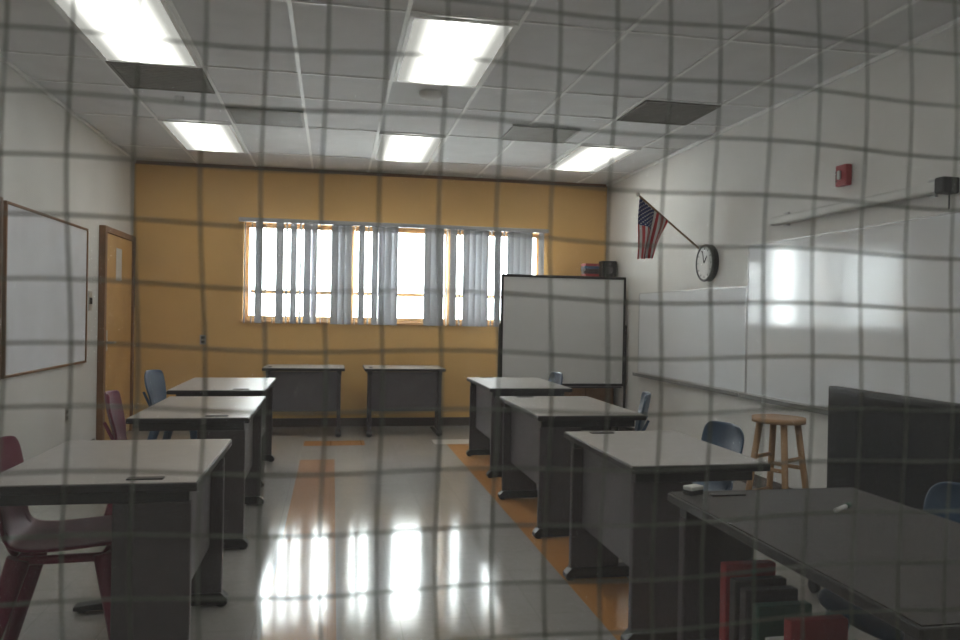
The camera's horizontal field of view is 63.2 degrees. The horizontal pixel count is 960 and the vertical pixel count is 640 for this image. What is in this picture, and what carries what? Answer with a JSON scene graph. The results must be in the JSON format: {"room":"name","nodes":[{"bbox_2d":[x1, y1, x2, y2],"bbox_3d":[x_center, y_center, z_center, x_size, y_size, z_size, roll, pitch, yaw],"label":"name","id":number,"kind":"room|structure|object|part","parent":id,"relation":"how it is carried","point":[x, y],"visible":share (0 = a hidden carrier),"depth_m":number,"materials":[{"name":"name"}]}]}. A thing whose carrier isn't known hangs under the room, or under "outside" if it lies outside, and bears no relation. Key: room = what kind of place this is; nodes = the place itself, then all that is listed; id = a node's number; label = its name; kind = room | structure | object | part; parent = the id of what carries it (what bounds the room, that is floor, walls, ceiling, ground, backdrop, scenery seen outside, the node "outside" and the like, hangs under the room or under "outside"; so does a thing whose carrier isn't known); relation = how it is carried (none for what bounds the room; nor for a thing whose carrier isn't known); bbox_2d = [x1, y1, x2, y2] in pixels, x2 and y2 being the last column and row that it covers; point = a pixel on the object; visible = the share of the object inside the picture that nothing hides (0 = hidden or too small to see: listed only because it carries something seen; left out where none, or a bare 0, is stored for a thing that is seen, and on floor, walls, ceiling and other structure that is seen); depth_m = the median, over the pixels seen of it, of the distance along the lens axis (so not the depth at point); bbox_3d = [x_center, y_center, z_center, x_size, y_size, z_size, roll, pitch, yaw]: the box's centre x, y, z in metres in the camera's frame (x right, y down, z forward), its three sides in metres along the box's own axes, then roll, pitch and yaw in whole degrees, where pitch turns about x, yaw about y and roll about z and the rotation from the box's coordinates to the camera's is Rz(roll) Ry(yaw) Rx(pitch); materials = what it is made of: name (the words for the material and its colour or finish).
{"room":"classroom","nodes":[
{"label":"classroom","id":0,"kind":"room"},
{"bbox_2d":[0,61,131,461],"bbox_3d":[-3.124,-0.255,4.259,0.150,3.000,9.070,1,0,-11],"label":"wall","id":1,"kind":"structure","parent":0,"point":[32,121],"depth_m":6.31,"materials":[{"name":"white paint"}]},
{"bbox_2d":[0,197,2,380],"bbox_3d":[-3.053,-0.199,4.359,0.028,1.230,1.760,1,0,-11],"label":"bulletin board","id":2,"kind":"object","parent":1,"relation":"attached to","point":[2,197],"visible":0.38,"depth_m":5.21,"materials":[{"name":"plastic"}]},
{"bbox_2d":[1,200,88,378],"bbox_3d":[-3.397,-0.213,6.177,0.024,1.210,1.800,1,0,-11],"label":"whiteboard","id":3,"kind":"object","parent":1,"relation":"attached to","point":[33,245],"visible":0.85,"depth_m":5.97,"materials":[{"name":"plastic"}]},
{"bbox_2d":[65,408,67,422],"bbox_3d":[-3.507,0.808,6.622,0.008,0.120,0.080,1,0,-11],"label":"wall outlet","id":4,"kind":"object","parent":1,"relation":"attached to","point":[66,409],"visible":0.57,"depth_m":6.60,"materials":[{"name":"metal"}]},
{"bbox_2d":[88,291,92,310],"bbox_3d":[-3.597,-0.176,7.208,0.014,0.180,0.100,1,0,-11],"label":"light switch","id":5,"kind":"object","parent":1,"relation":"attached to","point":[90,299],"visible":1,"depth_m":7.18,"materials":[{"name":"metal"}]},
{"bbox_2d":[96,225,135,439],"bbox_3d":[-3.712,0.153,8.033,0.105,2.130,1.160,1,0,-11],"label":"door frame","id":6,"kind":"structure","parent":1,"relation":"in","point":[104,230],"depth_m":7.46,"materials":[{"name":"brown wood"}]},
{"bbox_2d":[104,233,131,439],"bbox_3d":[-3.744,0.177,8.027,0.038,2.060,1.020,1,0,-11],"label":"door leaf","id":7,"kind":"structure","parent":6,"relation":"attached to","point":[118,311],"depth_m":8.06,"materials":[{"name":"orange wood"}]},
{"bbox_2d":[116,248,121,279],"bbox_3d":[-3.705,-0.567,8.004,0.002,0.330,0.210,1,0,-11],"label":"window","id":8,"kind":"structure","parent":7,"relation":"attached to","point":[118,251],"depth_m":7.99,"materials":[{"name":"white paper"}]},
{"bbox_2d":[133,164,606,417],"bbox_3d":[-1.181,-0.242,9.341,5.850,3.000,0.200,1,0,-11],"label":"wall","id":9,"kind":"structure","parent":0,"point":[166,252],"depth_m":9.07,"materials":[{"name":"paint"}]},
{"bbox_2d":[200,335,202,344],"bbox_3d":[-3.151,0.224,8.868,0.070,0.110,0.008,1,0,-11],"label":"wall outlet","id":10,"kind":"object","parent":9,"relation":"attached to","point":[201,336],"visible":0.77,"depth_m":8.86,"materials":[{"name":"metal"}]},
{"bbox_2d":[133,417,468,427],"bbox_3d":[-1.188,1.208,9.243,5.550,0.100,0.012,1,0,-11],"label":"baseboard","id":11,"kind":"structure","parent":9,"relation":"attached to","point":[409,421],"depth_m":9.21,"materials":[{"name":"rubber"}]},
{"bbox_2d":[240,320,492,325],"bbox_3d":[-0.992,0.041,9.313,3.600,0.030,0.130,1,0,-11],"label":"sill","id":12,"kind":"structure","parent":9,"relation":"attached to","point":[267,321],"depth_m":9.18,"materials":[{"name":"orange wood"}]},
{"bbox_2d":[135,161,607,187],"bbox_3d":[-1.134,-1.719,9.227,5.550,0.036,0.020,1,0,-11],"label":"trim","id":13,"kind":"structure","parent":9,"relation":"attached to","point":[368,174],"depth_m":9.30,"materials":[{"name":"brown wood"}]},
{"bbox_2d":[245,223,538,323],"bbox_3d":[-0.999,-0.537,9.399,3.540,1.125,0.050,1,0,-11],"label":"frame","id":14,"kind":"object","parent":9,"relation":"attached to","point":[247,316],"visible":0.29,"depth_m":9.30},
{"bbox_2d":[239,217,548,326],"bbox_3d":[-0.963,-0.538,9.212,3.640,1.200,0.070,1,0,-11],"label":"vertical blinds","id":15,"kind":"object","parent":9,"relation":"attached to","point":[475,245],"visible":0.8,"depth_m":9.18,"materials":[{"name":"grey fabric"}]},
{"bbox_3d":[-0.953,-1.115,9.209,3.640,0.045,0.070,1,0,-11],"label":"head rail","id":16,"kind":"part","parent":15,"relation":"part of","materials":[{"name":"grey metal"}]},
{"bbox_2d":[0,426,879,639],"bbox_3d":[-0.149,1.351,3.722,5.950,0.100,11.750,1,0,-11],"label":"floor","id":17,"kind":"structure","parent":0,"point":[405,560],"depth_m":4.19,"materials":[{"name":"tile"}]},
{"bbox_2d":[0,436,111,639],"bbox_3d":[-1.576,0.868,2.965,0.530,0.837,0.480,1,0,-16],"label":"plastic chair","id":18,"kind":"object","parent":17,"relation":"on","point":[20,574],"visible":0.56,"depth_m":2.87,"materials":[{"name":"red plastic"}]},
{"bbox_3d":[-1.685,1.061,2.736,0.189,0.449,0.078,1,0,-43],"label":"leg","id":19,"kind":"part","parent":18,"relation":"part of","materials":[{"name":"red plastic"}]},
{"bbox_3d":[-1.792,1.057,3.102,0.190,0.449,0.079,1,0,10],"label":"leg","id":20,"kind":"part","parent":18,"relation":"part of","materials":[{"name":"red plastic"}]},
{"bbox_3d":[-1.337,1.065,2.840,0.150,0.448,0.077,1,0,14],"label":"leg","id":21,"kind":"part","parent":18,"relation":"part of","materials":[{"name":"red plastic"}]},
{"bbox_2d":[103,390,126,515],"bbox_3d":[-2.007,0.852,4.766,0.530,0.837,0.480,1,0,-16],"label":"plastic chair","id":22,"kind":"object","parent":17,"relation":"on","point":[116,417],"visible":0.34,"depth_m":4.75,"materials":[{"name":"red plastic"}]},
{"bbox_3d":[-2.116,1.045,4.537,0.189,0.449,0.078,1,0,-43],"label":"leg","id":23,"kind":"part","parent":22,"relation":"part of","materials":[{"name":"red plastic"}]},
{"bbox_2d":[0,439,231,639],"bbox_3d":[-1.400,0.909,3.051,0.700,0.745,0.940,1,0,-11],"label":"table","id":24,"kind":"object","parent":17,"relation":"on","point":[161,566],"visible":0.92,"depth_m":2.68,"materials":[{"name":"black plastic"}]},
{"bbox_3d":[-1.130,0.930,2.684,0.255,0.615,0.040,1,0,-11],"label":"leg panel","id":25,"kind":"part","parent":24,"relation":"part of","materials":[{"name":"grey paint"}]},
{"bbox_3d":[-1.142,0.801,3.098,0.020,0.430,0.780,1,0,-11],"label":"modesty panel","id":26,"kind":"part","parent":24,"relation":"part of","materials":[{"name":"grey metal"}]},
{"bbox_3d":[-1.282,0.924,3.490,0.255,0.615,0.040,1,0,-11],"label":"leg panel","id":27,"kind":"part","parent":24,"relation":"part of","materials":[{"name":"grey paint"}]},
{"bbox_2d":[142,369,196,439],"bbox_3d":[-2.489,0.836,6.460,0.530,0.837,0.480,1,0,-2],"label":"plastic chair","id":28,"kind":"object","parent":17,"relation":"on","point":[154,380],"visible":0.37,"depth_m":6.47,"materials":[{"name":"blue plastic"}]},
{"bbox_3d":[-2.651,1.028,6.264,0.189,0.449,0.078,1,0,-29],"label":"leg","id":29,"kind":"part","parent":28,"relation":"part of","materials":[{"name":"blue plastic"}]},
{"bbox_3d":[-2.665,1.026,6.645,0.190,0.449,0.079,1,0,25],"label":"leg","id":30,"kind":"part","parent":28,"relation":"part of","materials":[{"name":"blue plastic"}]},
{"bbox_3d":[-2.288,1.032,6.279,0.150,0.448,0.077,1,0,28],"label":"leg","id":31,"kind":"part","parent":28,"relation":"part of","materials":[{"name":"blue plastic"}]},
{"bbox_2d":[126,396,263,549],"bbox_3d":[-1.700,0.896,4.806,0.640,0.745,1.140,1,0,-11],"label":"table","id":32,"kind":"object","parent":17,"relation":"on","point":[244,430],"visible":0.64,"depth_m":4.33,"materials":[{"name":"grey laminate"}]},
{"bbox_3d":[-1.441,0.918,4.335,0.255,0.615,0.040,1,0,-11],"label":"leg panel","id":33,"kind":"part","parent":32,"relation":"part of","materials":[{"name":"grey paint"}]},
{"bbox_3d":[-1.472,0.787,4.848,0.020,0.430,0.980,1,0,-11],"label":"modesty panel","id":34,"kind":"part","parent":32,"relation":"part of","materials":[{"name":"grey metal"}]},
{"bbox_3d":[-1.629,0.910,5.338,0.255,0.615,0.040,1,0,-11],"label":"leg panel","id":35,"kind":"part","parent":32,"relation":"part of","materials":[{"name":"grey paint"}]},
{"bbox_2d":[166,377,275,486],"bbox_3d":[-2.067,0.882,6.349,0.700,0.745,1.170,1,0,-11],"label":"table","id":36,"kind":"object","parent":17,"relation":"on","point":[214,386],"visible":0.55,"depth_m":6.25,"materials":[{"name":"grey laminate"}]},
{"bbox_3d":[-1.809,0.774,6.397,0.020,0.430,1.010,1,0,-11],"label":"modesty panel","id":37,"kind":"part","parent":36,"relation":"part of","materials":[{"name":"grey metal"}]},
{"bbox_3d":[-1.970,0.897,6.902,0.255,0.615,0.040,1,0,-11],"label":"leg panel","id":38,"kind":"part","parent":36,"relation":"part of","materials":[{"name":"grey paint"}]},
{"bbox_2d":[262,364,344,436],"bbox_3d":[-1.930,0.875,8.568,0.860,0.745,0.620,1,0,-11],"label":"table","id":39,"kind":"object","parent":17,"relation":"on","point":[297,387],"visible":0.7,"depth_m":8.35,"materials":[{"name":"grey laminate"}]},
{"bbox_3d":[-1.887,0.764,8.351,0.700,0.430,0.020,1,0,-11],"label":"modesty panel","id":40,"kind":"part","parent":39,"relation":"part of","materials":[{"name":"grey metal"}]},
{"bbox_3d":[-1.537,0.898,8.482,0.040,0.615,0.255,1,0,-11],"label":"leg panel","id":41,"kind":"part","parent":39,"relation":"part of","materials":[{"name":"grey paint"}]},
{"bbox_2d":[363,365,445,436],"bbox_3d":[-0.869,0.893,8.768,0.880,0.745,0.620,1,0,-11],"label":"table","id":42,"kind":"object","parent":17,"relation":"on","point":[405,386],"visible":0.86,"depth_m":8.54,"materials":[{"name":"grey laminate"}]},
{"bbox_3d":[-1.213,0.903,8.543,0.040,0.615,0.255,1,0,-11],"label":"leg panel","id":43,"kind":"part","parent":42,"relation":"part of","materials":[{"name":"grey paint"}]},
{"bbox_3d":[-0.826,0.783,8.551,0.720,0.430,0.020,1,0,-11],"label":"modesty panel","id":44,"kind":"part","parent":42,"relation":"part of","materials":[{"name":"grey metal"}]},
{"bbox_3d":[-0.466,0.916,8.683,0.040,0.615,0.255,1,0,-11],"label":"leg panel","id":45,"kind":"part","parent":42,"relation":"part of","materials":[{"name":"grey paint"}]},
{"bbox_2d":[466,377,572,477],"bbox_3d":[0.314,0.923,6.945,0.700,0.745,1.120,1,0,-11],"label":"table","id":46,"kind":"object","parent":17,"relation":"on","point":[483,390],"visible":0.74,"depth_m":6.80,"materials":[{"name":"grey laminate"}]},
{"bbox_3d":[0.027,0.931,7.400,0.255,0.615,0.040,1,0,-11],"label":"leg panel","id":47,"kind":"part","parent":46,"relation":"part of","materials":[{"name":"grey paint"}]},
{"bbox_3d":[0.060,0.806,6.897,0.020,0.430,0.960,1,0,-11],"label":"modesty panel","id":48,"kind":"part","parent":46,"relation":"part of","materials":[{"name":"grey metal"}]},
{"bbox_3d":[0.212,0.938,6.418,0.255,0.615,0.040,1,0,-11],"label":"leg panel","id":49,"kind":"part","parent":46,"relation":"part of","materials":[{"name":"grey paint"}]},
{"bbox_2d":[548,372,562,384],"bbox_3d":[0.469,0.887,7.015,0.530,0.837,0.480,1,0,-11],"label":"plastic chair","id":50,"kind":"object","parent":17,"relation":"on","point":[557,376],"visible":0.13,"depth_m":7.10,"materials":[{"name":"blue plastic"}]},
{"bbox_2d":[499,274,631,430],"bbox_3d":[0.941,0.398,8.810,1.505,1.799,0.448,1,0,-11],"label":"whiteboard","id":51,"kind":"object","parent":17,"relation":"on","point":[579,327],"visible":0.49,"depth_m":8.82,"materials":[{"name":"plastic"}]},
{"bbox_3d":[0.945,0.123,8.829,1.420,1.190,0.024,1,0,-11],"label":"panel","id":52,"kind":"part","parent":51,"relation":"part of","materials":[{"name":"plastic"}]},
{"bbox_3d":[0.945,0.123,8.829,1.460,1.250,0.040,1,0,-11],"label":"frame","id":53,"kind":"part","parent":51,"relation":"part of","materials":[{"name":"black plastic"}]},
{"bbox_2d":[566,386,621,387],"bbox_3d":[0.942,0.756,8.787,1.360,0.015,0.050,1,0,-11],"label":"tray","id":54,"kind":"object","parent":51,"relation":"on","point":[566,386],"depth_m":8.84,"materials":[{"name":"grey paint"}]},
{"bbox_2d":[498,396,645,538],"bbox_3d":[0.567,0.935,5.223,0.680,0.745,1.120,1,0,-11],"label":"table","id":55,"kind":"object","parent":17,"relation":"on","point":[525,441],"visible":0.7,"depth_m":4.84,"materials":[{"name":"grey laminate"}]},
{"bbox_3d":[0.290,0.943,5.679,0.255,0.615,0.040,1,0,-11],"label":"leg panel","id":56,"kind":"part","parent":55,"relation":"part of","materials":[{"name":"grey paint"}]},
{"bbox_3d":[0.324,0.818,5.176,0.020,0.430,0.960,1,0,-11],"label":"modesty panel","id":57,"kind":"part","parent":55,"relation":"part of","materials":[{"name":"grey metal"}]},
{"bbox_3d":[0.475,0.951,4.697,0.255,0.615,0.040,1,0,-11],"label":"leg panel","id":58,"kind":"part","parent":55,"relation":"part of","materials":[{"name":"grey paint"}]},
{"bbox_2d":[562,275,613,429],"bbox_3d":[1.203,0.390,9.405,0.720,1.820,0.526,1,0,-11],"label":"storage cabinet","id":59,"kind":"object","parent":17,"relation":"on","point":[600,394],"visible":0.02,"depth_m":9.20,"materials":[{"name":"brown wood"}]},
{"bbox_2d":[581,263,598,275],"bbox_3d":[1.311,-0.593,9.299,0.195,0.152,0.160,1,0,-11],"label":"book stack","id":60,"kind":"object","parent":59,"relation":"on","point":[587,269],"visible":0.94,"depth_m":9.23,"materials":[{"name":"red paper"}]},
{"bbox_2d":[581,263,598,265],"bbox_3d":[1.312,-0.654,9.299,0.180,0.030,0.140,1,0,-16],"label":"book","id":61,"kind":"object","parent":60,"relation":"on","point":[585,264],"depth_m":9.23,"materials":[{"name":"red paper"}]},
{"bbox_2d":[581,266,598,268],"bbox_3d":[1.312,-0.624,9.299,0.180,0.030,0.140,1,0,-11],"label":"book","id":62,"kind":"object","parent":60,"relation":"on","point":[582,267],"depth_m":9.23,"materials":[{"name":"blue paper"}]},
{"bbox_2d":[581,268,598,271],"bbox_3d":[1.311,-0.593,9.299,0.180,0.030,0.140,1,0,-18],"label":"book","id":63,"kind":"object","parent":60,"relation":"on","point":[582,269],"depth_m":9.23,"materials":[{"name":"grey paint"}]},
{"bbox_2d":[581,271,598,273],"bbox_3d":[1.311,-0.563,9.299,0.180,0.030,0.140,1,0,-5],"label":"book","id":64,"kind":"object","parent":60,"relation":"on","point":[582,272],"depth_m":9.23,"materials":[{"name":"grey paper"}]},
{"bbox_2d":[581,274,598,275],"bbox_3d":[1.310,-0.532,9.299,0.180,0.030,0.140,1,0,-14],"label":"book","id":65,"kind":"object","parent":60,"relation":"on","point":[581,274],"depth_m":9.23,"materials":[{"name":"red paper"}]},
{"bbox_2d":[599,261,616,276],"bbox_3d":[1.528,-0.609,9.337,0.180,0.190,0.145,1,0,-11],"label":"speaker","id":66,"kind":"object","parent":59,"relation":"on","point":[612,265],"visible":0.84,"depth_m":9.27},
{"bbox_2d":[635,391,650,430],"bbox_3d":[0.878,0.902,5.275,0.530,0.837,0.480,1,0,9],"label":"plastic chair","id":67,"kind":"object","parent":17,"relation":"on","point":[644,404],"visible":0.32,"depth_m":5.11,"materials":[{"name":"blue plastic"}]},
{"bbox_2d":[563,430,769,639],"bbox_3d":[0.803,0.946,3.593,0.600,0.745,0.930,1,0,-11],"label":"table","id":68,"kind":"object","parent":17,"relation":"on","point":[628,498],"visible":0.88,"depth_m":3.30,"materials":[{"name":"grey laminate"}]},
{"bbox_3d":[0.583,0.956,3.964,0.255,0.615,0.040,1,0,-11],"label":"leg panel","id":69,"kind":"part","parent":68,"relation":"part of","materials":[{"name":"grey paint"}]},
{"bbox_3d":[0.599,0.830,3.554,0.020,0.430,0.770,1,0,-11],"label":"modesty panel","id":70,"kind":"part","parent":68,"relation":"part of","materials":[{"name":"grey metal"}]},
{"bbox_3d":[0.733,0.962,3.168,0.255,0.615,0.040,1,0,-11],"label":"leg panel","id":71,"kind":"part","parent":68,"relation":"part of","materials":[{"name":"grey paint"}]},
{"bbox_2d":[693,421,743,490],"bbox_3d":[1.064,0.931,4.014,0.503,0.795,0.456,1,0,-14],"label":"plastic chair","id":72,"kind":"object","parent":17,"relation":"on","point":[730,436],"visible":0.23,"depth_m":4.06,"materials":[{"name":"blue plastic"}]},
{"bbox_2d":[745,414,806,489],"bbox_3d":[1.801,0.961,4.722,0.332,0.748,0.332,1,0,-39],"label":"wooden stool","id":73,"kind":"object","parent":17,"relation":"on","point":[783,420],"visible":0.61,"depth_m":4.69,"materials":[{"name":"brown wood"}]},
{"bbox_3d":[1.807,0.602,4.721,0.310,0.030,0.310,1,0,-39],"label":"seat","id":74,"kind":"part","parent":73,"relation":"part of","materials":[{"name":"brown wood"}]},
{"bbox_2d":[668,487,959,639],"bbox_3d":[1.078,0.958,2.134,0.700,0.745,1.160,1,0,-11],"label":"table","id":75,"kind":"object","parent":17,"relation":"on","point":[728,547],"visible":0.96,"depth_m":2.23,"materials":[{"name":"grey laminate"}]},
{"bbox_2d":[683,484,703,495],"bbox_3d":[0.711,0.567,2.601,0.060,0.030,0.040,1,0,-34],"label":"eraser","id":76,"kind":"object","parent":75,"relation":"on","point":[691,489],"visible":1,"depth_m":2.59,"materials":[{"name":"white plastic"}]},
{"bbox_2d":[688,638,718,639],"bbox_3d":[0.908,1.067,2.103,0.280,0.020,1.000,1,0,-11],"label":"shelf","id":77,"kind":"object","parent":75,"relation":"attached to","point":[688,638],"depth_m":2.57,"materials":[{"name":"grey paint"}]},
{"bbox_3d":[0.787,0.965,2.608,0.255,0.615,0.040,1,0,-11],"label":"leg panel","id":78,"kind":"part","parent":75,"relation":"part of","materials":[{"name":"grey paint"}]},
{"bbox_2d":[833,502,851,510],"bbox_3d":[1.120,0.579,2.408,0.016,0.016,0.115,1,0,45],"label":"marker pen","id":79,"kind":"object","parent":75,"relation":"on","point":[849,504],"visible":0.93,"depth_m":2.40,"materials":[{"name":"white plastic"}]},
{"bbox_2d":[808,386,959,593],"bbox_3d":[1.917,0.839,3.390,0.450,0.999,1.200,1,0,-11],"label":"television","id":80,"kind":"object","parent":17,"relation":"on","point":[882,432],"visible":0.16,"depth_m":3.52,"materials":[{"name":"black plastic"}]},
{"bbox_3d":[1.875,0.636,3.380,0.003,0.545,1.150,1,0,-11],"label":"screen glass","id":81,"kind":"part","parent":80,"relation":"part of","materials":[{"name":"black glass"}]},
{"bbox_2d":[818,482,959,639],"bbox_3d":[1.346,0.931,2.358,0.519,0.820,0.471,1,0,-16],"label":"plastic chair","id":82,"kind":"object","parent":17,"relation":"on","point":[936,497],"visible":0.35,"depth_m":2.43,"materials":[{"name":"blue plastic"}]},
{"bbox_2d":[0,0,959,183],"bbox_3d":[-0.307,-1.757,4.843,5.950,0.100,9.440,1,0,-11],"label":"ceiling","id":83,"kind":"structure","parent":0,"point":[230,22],"depth_m":5.32,"materials":[{"name":"tile"}]},
{"bbox_2d":[49,0,200,67],"bbox_3d":[-2.087,-1.723,4.641,0.616,0.013,1.256,1,0,-11],"label":"ceiling light panel","id":84,"kind":"object","parent":83,"relation":"in","point":[164,2],"depth_m":4.78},
{"bbox_2d":[55,0,195,65],"bbox_3d":[-2.087,-1.726,4.641,0.566,0.007,1.206,1,0,-11],"label":"ceiling light","id":85,"kind":"object","parent":83,"relation":"in","point":[110,16],"visible":1,"depth_m":4.60,"materials":[{"name":"white plastic"}]},
{"bbox_2d":[105,61,214,93],"bbox_3d":[-2.264,-1.731,5.584,0.616,0.011,0.616,1,0,-11],"label":"ceiling vent","id":86,"kind":"object","parent":83,"relation":"in","point":[151,77],"visible":0.95,"depth_m":5.56,"materials":[{"name":"grey metal"}]},
{"bbox_2d":[175,95,183,101],"bbox_3d":[-2.353,-1.722,6.107,0.070,0.056,0.070,1,0,-11],"label":"smoke detector","id":87,"kind":"object","parent":83,"relation":"attached to","point":[177,97],"visible":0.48,"depth_m":6.08,"materials":[{"name":"white plastic"}]},
{"bbox_2d":[158,119,246,153],"bbox_3d":[-2.620,-1.745,7.471,0.616,0.013,1.256,1,0,-11],"label":"ceiling light panel","id":88,"kind":"object","parent":83,"relation":"in","point":[160,120],"depth_m":7.12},
{"bbox_2d":[162,121,242,151],"bbox_3d":[-2.619,-1.748,7.471,0.566,0.007,1.206,1,0,-11],"label":"ceiling light","id":89,"kind":"object","parent":83,"relation":"in","point":[215,137],"visible":1,"depth_m":7.42,"materials":[{"name":"white plastic"}]},
{"bbox_2d":[226,108,304,127],"bbox_3d":[-1.817,-1.728,6.666,0.616,0.011,0.536,1,0,-11],"label":"ceiling vent","id":90,"kind":"object","parent":83,"relation":"in","point":[238,116],"visible":0.91,"depth_m":6.66,"materials":[{"name":"grey metal"}]},
{"bbox_2d":[375,135,440,161],"bbox_3d":[-0.733,-1.715,7.827,0.566,0.007,1.206,1,0,-11],"label":"ceiling light","id":91,"kind":"object","parent":83,"relation":"in","point":[395,148],"visible":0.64,"depth_m":7.78,"materials":[{"name":"white plastic"}]},
{"bbox_2d":[373,133,445,162],"bbox_3d":[-0.733,-1.712,7.827,0.616,0.013,1.256,1,0,-11],"label":"frame","id":92,"kind":"object","parent":83,"relation":"in","point":[378,142],"depth_m":7.51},
{"bbox_2d":[419,89,440,100],"bbox_3d":[-0.375,-1.685,5.869,0.170,0.056,0.170,1,0,-11],"label":"smoke detector","id":93,"kind":"object","parent":83,"relation":"attached to","point":[427,94],"visible":1,"depth_m":5.82,"materials":[{"name":"white plastic"}]},
{"bbox_2d":[397,18,511,85],"bbox_3d":[-0.200,-1.693,4.997,0.566,0.007,1.206,1,0,-11],"label":"ceiling light","id":94,"kind":"object","parent":83,"relation":"in","point":[427,36],"visible":0.86,"depth_m":4.88,"materials":[{"name":"white plastic"}]},
{"bbox_2d":[393,14,517,87],"bbox_3d":[-0.200,-1.690,4.996,0.616,0.013,1.256,1,0,-11],"label":"frame","id":95,"kind":"object","parent":83,"relation":"in","point":[514,26],"depth_m":4.61,"materials":[{"name":"white metal"}]},
{"bbox_2d":[0,0,920,182],"bbox_3d":[-0.295,-1.703,4.770,5.510,0.008,9.050,1,0,-11],"label":"grid","id":96,"kind":"object","parent":83,"relation":"attached to","point":[289,2],"depth_m":5.45,"materials":[{"name":"metal"}]},
{"bbox_2d":[502,125,580,143],"bbox_3d":[0.541,-1.687,7.110,0.616,0.011,0.536,1,0,-11],"label":"ceiling vent","id":97,"kind":"object","parent":83,"relation":"in","point":[515,133],"visible":0.96,"depth_m":7.08,"materials":[{"name":"grey metal"}]},
{"bbox_2d":[550,147,635,171],"bbox_3d":[1.154,-1.683,8.182,0.566,0.007,1.206,1,0,-11],"label":"ceiling light","id":98,"kind":"object","parent":83,"relation":"in","point":[584,158],"visible":1,"depth_m":8.14,"materials":[{"name":"white plastic"}]},
{"bbox_2d":[546,145,640,172],"bbox_3d":[1.154,-1.680,8.182,0.616,0.013,1.256,1,0,-11],"label":"frame","id":99,"kind":"object","parent":83,"relation":"in","point":[637,149],"depth_m":7.85,"materials":[{"name":"white metal"}]},
{"bbox_2d":[617,100,720,125],"bbox_3d":[1.509,-1.666,6.295,0.616,0.011,0.616,1,0,-11],"label":"ceiling vent","id":100,"kind":"object","parent":83,"relation":"in","point":[648,111],"visible":0.96,"depth_m":6.27,"materials":[{"name":"grey metal"}]},
{"bbox_2d":[607,24,959,488],"bbox_3d":[2.477,-0.159,5.314,0.150,3.000,9.070,1,0,-11],"label":"wall","id":101,"kind":"structure","parent":0,"point":[738,220],"depth_m":5.96,"materials":[{"name":"white paint"}]},
{"bbox_2d":[0,17,959,186],"bbox_3d":[-0.295,-1.690,4.770,5.550,0.026,9.050,1,0,-11],"label":"trim","id":102,"kind":"structure","parent":101,"relation":"attached to","point":[950,24],"depth_m":5.78,"materials":[{"name":"white metal"}]},
{"bbox_2d":[636,193,701,258],"bbox_3d":[1.732,-0.849,7.117,0.669,0.602,0.100,1,0,-11],"label":"flag","id":103,"kind":"object","parent":101,"relation":"attached to","point":[648,217],"visible":0.91,"depth_m":7.08,"materials":[{"name":"multicoloured fabric"}]},
{"bbox_2d":[632,286,747,396],"bbox_3d":[1.941,0.167,7.505,0.080,0.910,2.290,1,0,-11],"label":"whiteboard","id":104,"kind":"object","parent":101,"relation":"attached to","point":[685,328],"visible":0.99,"depth_m":7.25,"materials":[{"name":"plastic"}]},
{"bbox_2d":[632,372,738,396],"bbox_3d":[1.925,0.604,7.506,0.062,0.035,2.270,1,0,-11],"label":"marker tray","id":105,"kind":"object","parent":104,"relation":"on","point":[653,374],"depth_m":7.28,"materials":[{"name":"white metal"}]},
{"bbox_2d":[611,427,792,488],"bbox_3d":[2.371,1.290,5.305,0.012,0.100,9.070,1,0,-11],"label":"baseboard","id":106,"kind":"structure","parent":101,"relation":"attached to","point":[763,481],"depth_m":6.14,"materials":[{"name":"rubber"}]},
{"bbox_2d":[696,244,718,281],"bbox_3d":[2.048,-0.514,7.047,0.063,0.340,0.340,1,0,-11],"label":"wall clock","id":107,"kind":"object","parent":101,"relation":"attached to","point":[703,255],"visible":0.82,"depth_m":7.01,"materials":[{"name":"white plastic"}]},
{"bbox_2d":[835,163,851,186],"bbox_3d":[2.405,-0.960,5.177,0.070,0.140,0.110,1,0,-11],"label":"fire alarm strobe","id":108,"kind":"object","parent":101,"relation":"attached to","point":[843,172],"visible":1,"depth_m":5.14,"materials":[{"name":"red plastic"}]},
{"bbox_2d":[739,212,959,415],"bbox_3d":[2.461,0.023,4.763,0.080,1.240,3.270,1,0,-11],"label":"whiteboard","id":109,"kind":"object","parent":101,"relation":"attached to","point":[787,272],"visible":0.78,"depth_m":5.03,"materials":[{"name":"ceramic"}]},
{"bbox_2d":[739,393,827,415],"bbox_3d":[2.441,0.626,4.764,0.062,0.035,3.250,1,0,-11],"label":"marker tray","id":110,"kind":"object","parent":109,"relation":"on","point":[785,404],"depth_m":5.76,"materials":[{"name":"grey metal"}]},
{"bbox_2d":[770,176,959,225],"bbox_3d":[2.396,-0.704,5.076,0.115,0.190,1.740,1,0,-11],"label":"screen housing","id":111,"kind":"object","parent":101,"relation":"attached to","point":[943,185],"visible":0.94,"depth_m":4.71,"materials":[{"name":"white plastic"}]},
{"bbox_3d":[2.550,-0.648,4.240,0.008,0.090,0.008,1,0,-11],"label":"pull cord","id":112,"kind":"part","parent":111,"relation":"part of","materials":[{"name":"black plastic"}]},
{"bbox_3d":[0.119,-0.154,0.193,2.200,1.250,0.090,1,0,-11],"label":"frame","id":113,"kind":"object","parent":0,"visible":0},
{"bbox_2d":[0,0,959,639],"bbox_3d":[0.113,-0.153,0.192,2.108,1.168,0.001,1,0,-11],"label":"wire mesh","id":114,"kind":"object","parent":113,"relation":"attached to","point":[72,30],"visible":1,"depth_m":0.17,"materials":[{"name":"metal"}]}
]}

